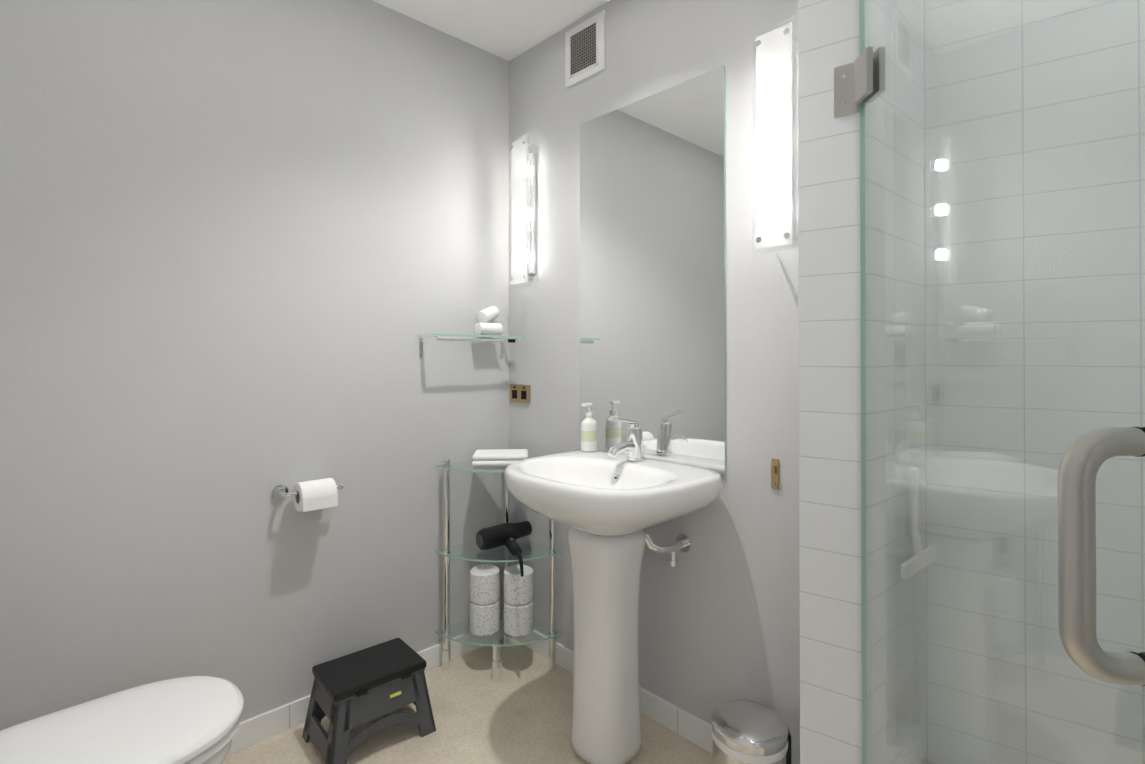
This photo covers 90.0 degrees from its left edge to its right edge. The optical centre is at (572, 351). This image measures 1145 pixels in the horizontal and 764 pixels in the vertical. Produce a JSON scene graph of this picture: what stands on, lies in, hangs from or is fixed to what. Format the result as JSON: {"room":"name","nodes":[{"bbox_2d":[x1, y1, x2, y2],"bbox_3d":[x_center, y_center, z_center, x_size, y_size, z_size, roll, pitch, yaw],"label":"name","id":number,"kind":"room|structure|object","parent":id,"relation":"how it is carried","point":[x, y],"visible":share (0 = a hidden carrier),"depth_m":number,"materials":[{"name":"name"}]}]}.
{"room":"bathroom","nodes":[
{"label":"bathroom","id":0,"kind":"room"},
{"bbox_2d":[0,0,508,730],"bbox_3d":[-1.004,-0.023,1.883,2.140,2.500,0.120,0,-1,-44],"label":"wall","id":1,"kind":"structure","parent":0,"point":[250,250],"depth_m":1.77,"materials":[{"name":"grey paint"}]},
{"bbox_2d":[271,478,343,511],"bbox_3d":[-0.852,0.467,1.865,0.206,0.092,0.112,0,-1,-44],"label":"toilet paper holder","id":2,"kind":"object","parent":1,"relation":"attached to","point":[311,495],"visible":1,"depth_m":1.84,"materials":[{"name":"white paper"}]},
{"bbox_2d":[227,619,502,754],"bbox_3d":[-0.958,1.187,1.827,1.900,0.080,0.014,0,-1,-44],"label":"baseboard","id":3,"kind":"structure","parent":1,"relation":"attached to","point":[264,726],"depth_m":1.86,"materials":[{"name":"white"}]},
{"bbox_2d":[419,336,517,357],"bbox_3d":[-0.406,-0.015,2.292,0.396,0.085,0.120,0,-1,-44],"label":"wall shelf","id":4,"kind":"object","parent":1,"relation":"attached to","point":[509,340],"visible":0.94,"depth_m":2.22,"materials":[{"name":"silver metal"}]},
{"bbox_2d":[415,333,525,338],"bbox_3d":[-0.398,-0.059,2.287,0.443,0.008,0.131,0,-1,-44],"label":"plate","id":5,"kind":"object","parent":4,"relation":"on","point":[470,336],"visible":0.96,"depth_m":2.23,"materials":[{"name":"clear glass"}]},
{"bbox_2d":[474,306,502,334],"bbox_3d":[-0.357,-0.127,2.394,0.170,0.128,0.150,0,-1,-44],"label":"rolls","id":6,"kind":"object","parent":5,"relation":"on","point":[482,326],"visible":0.98,"depth_m":2.33,"materials":[{"name":"white fabric"}]},
{"bbox_2d":[223,638,712,763],"bbox_3d":[0.423,1.273,1.256,3.500,0.100,3.150,0,-1,-44],"label":"floor","id":7,"kind":"structure","parent":0,"point":[520,712],"depth_m":1.85,"materials":[{"name":"beige tile"}]},
{"bbox_2d":[0,676,243,763],"bbox_3d":[-1.054,0.827,1.097,0.743,0.789,0.428,0,-1,-44],"label":"toilet","id":8,"kind":"object","parent":7,"relation":"on","point":[190,720],"visible":1,"depth_m":1.19,"materials":[{"name":"white ceramic"}]},
{"bbox_2d":[302,638,435,763],"bbox_3d":[-0.650,1.114,1.837,0.336,0.225,0.254,0,-1,-41],"label":"step stool","id":9,"kind":"object","parent":7,"relation":"on","point":[354,689],"visible":1,"depth_m":1.77,"materials":[{"name":"black plastic"}]},
{"bbox_2d":[435,458,562,682],"bbox_3d":[-0.283,0.822,2.214,0.350,0.814,0.350,0,-1,-44],"label":"corner shelf unit","id":10,"kind":"object","parent":7,"relation":"on","point":[446,467],"visible":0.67,"depth_m":2.21,"materials":[{"name":"clear glass"}]},
{"bbox_2d":[472,449,527,466],"bbox_3d":[-0.282,0.420,2.262,0.215,0.044,0.150,0,0,-4],"label":"folded towel","id":11,"kind":"object","parent":10,"relation":"on","point":[493,457],"visible":0.81,"depth_m":2.20,"materials":[{"name":"white fabric"}]},
{"bbox_2d":[470,564,533,636],"bbox_3d":[-0.275,0.964,2.221,0.248,0.237,0.116,0,0,2],"label":"toilet paper rolls","id":12,"kind":"object","parent":10,"relation":"on","point":[485,602],"visible":0.98,"depth_m":2.17,"materials":[{"name":"white paper"}]},
{"bbox_2d":[476,521,531,576],"bbox_3d":[-0.207,0.752,2.221,0.241,0.123,0.273,0,-1,-44],"label":"hair dryer","id":13,"kind":"object","parent":10,"relation":"on","point":[507,535],"visible":1,"depth_m":2.22,"materials":[{"name":"black plastic"}]},
{"bbox_2d":[505,417,721,763],"bbox_3d":[0.096,0.716,1.738,0.507,1.019,0.608,0,-1,-44],"label":"pedestal sink","id":14,"kind":"object","parent":7,"relation":"on","point":[609,506],"visible":1,"depth_m":1.68,"materials":[{"name":"white ceramic"}]},
{"bbox_2d":[581,403,596,451],"bbox_3d":[0.059,0.269,2.043,0.068,0.168,0.050,0,-1,-44],"label":"soap bottle","id":15,"kind":"object","parent":14,"relation":"on","point":[588,433],"visible":0.96,"depth_m":2.02,"materials":[{"name":"white plastic"}]},
{"bbox_2d":[711,700,791,763],"bbox_3d":[0.441,1.083,1.485,0.206,0.282,0.220,0,-1,-44],"label":"trash bin","id":16,"kind":"object","parent":7,"relation":"on","point":[746,732],"visible":1,"depth_m":1.44,"materials":[{"name":"silver metal"}]},
{"bbox_2d":[372,0,609,60],"bbox_3d":[0.423,-1.327,1.274,3.500,0.100,3.150,0,-1,-44],"label":"ceiling","id":17,"kind":"structure","parent":0,"point":[508,30],"depth_m":2.18,"materials":[{"name":"white paint"}]},
{"bbox_2d":[509,0,799,763],"bbox_3d":[0.196,-0.022,2.093,0.120,2.500,1.482,0,-1,-44],"label":"wall","id":18,"kind":"structure","parent":0,"point":[719,614],"depth_m":1.78,"materials":[{"name":"grey paint"}]},
{"bbox_2d":[510,384,529,403],"bbox_3d":[-0.224,0.181,2.435,0.010,0.076,0.132,0,-1,-44],"label":"electrical outlet","id":19,"kind":"object","parent":18,"relation":"attached to","point":[519,393],"visible":1,"depth_m":2.43,"materials":[{"name":"gold metal"}]},
{"bbox_2d":[510,133,538,288],"bbox_3d":[-0.195,-0.570,2.360,0.079,0.620,0.130,0,-1,-44],"label":"sconce","id":20,"kind":"object","parent":18,"relation":"attached to","point":[527,214],"visible":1,"depth_m":2.36,"materials":[{"name":"white glass"}]},
{"bbox_2d":[565,10,604,87],"bbox_3d":[0.044,-1.136,2.161,0.014,0.215,0.205,0,-1,-44],"label":"air vent","id":21,"kind":"object","parent":18,"relation":"in","point":[584,49],"visible":1,"depth_m":2.15,"materials":[{"name":"white"}]},
{"bbox_2d":[510,629,712,753],"bbox_3d":[0.190,1.188,1.995,0.014,0.080,1.362,0,-1,-44],"label":"baseboard","id":22,"kind":"structure","parent":18,"relation":"attached to","point":[681,722],"depth_m":1.88,"materials":[{"name":"white"}]},
{"bbox_2d":[580,65,725,475],"bbox_3d":[0.245,-0.243,1.951,0.007,1.242,0.622,0,-1,-44],"label":"mirror","id":23,"kind":"object","parent":18,"relation":"attached to","point":[653,265],"visible":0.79,"depth_m":1.90,"materials":[{"name":"silver mirror"}]},
{"bbox_2d":[771,458,778,489],"bbox_3d":[0.565,0.345,1.606,0.020,0.085,0.022,0,-1,-44],"label":"light switch","id":24,"kind":"object","parent":18,"relation":"attached to","point":[774,473],"visible":1,"depth_m":1.60,"materials":[{"name":"gold metal"}]},
{"bbox_2d":[752,15,798,255],"bbox_3d":[0.566,-0.575,1.568,0.079,0.620,0.130,0,-1,-44],"label":"sconce","id":25,"kind":"object","parent":18,"relation":"attached to","point":[782,79],"visible":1,"depth_m":1.55,"materials":[{"name":"white glass"}]},
{"bbox_2d":[798,0,926,763],"bbox_3d":[0.749,-0.026,1.420,0.508,2.500,0.152,0,-1,-44],"label":"wall","id":26,"kind":"structure","parent":0,"point":[830,446],"depth_m":1.27,"materials":[{"name":"tile"}]},
{"bbox_2d":[901,467,935,579],"bbox_3d":[0.817,0.397,1.360,0.200,0.238,0.033,0,-1,-44],"label":"squeegee","id":27,"kind":"object","parent":26,"relation":"hanging from","point":[927,560],"depth_m":1.36,"materials":[{"name":"white plastic"}]},
{"bbox_2d":[834,0,1144,763],"bbox_3d":[0.588,0.135,0.879,0.521,1.952,0.555,0,-1,-44],"label":"shower door","id":28,"kind":"structure","parent":26,"relation":"attached to","point":[859,81],"depth_m":0.83,"materials":[{"name":"clear glass"}]},
{"bbox_2d":[924,0,1144,763],"bbox_3d":[1.462,-0.028,1.149,1.320,2.500,0.100,0,0,35],"label":"wall","id":29,"kind":"structure","parent":0,"point":[1014,171],"depth_m":1.35,"materials":[{"name":"tile"}]}
]}

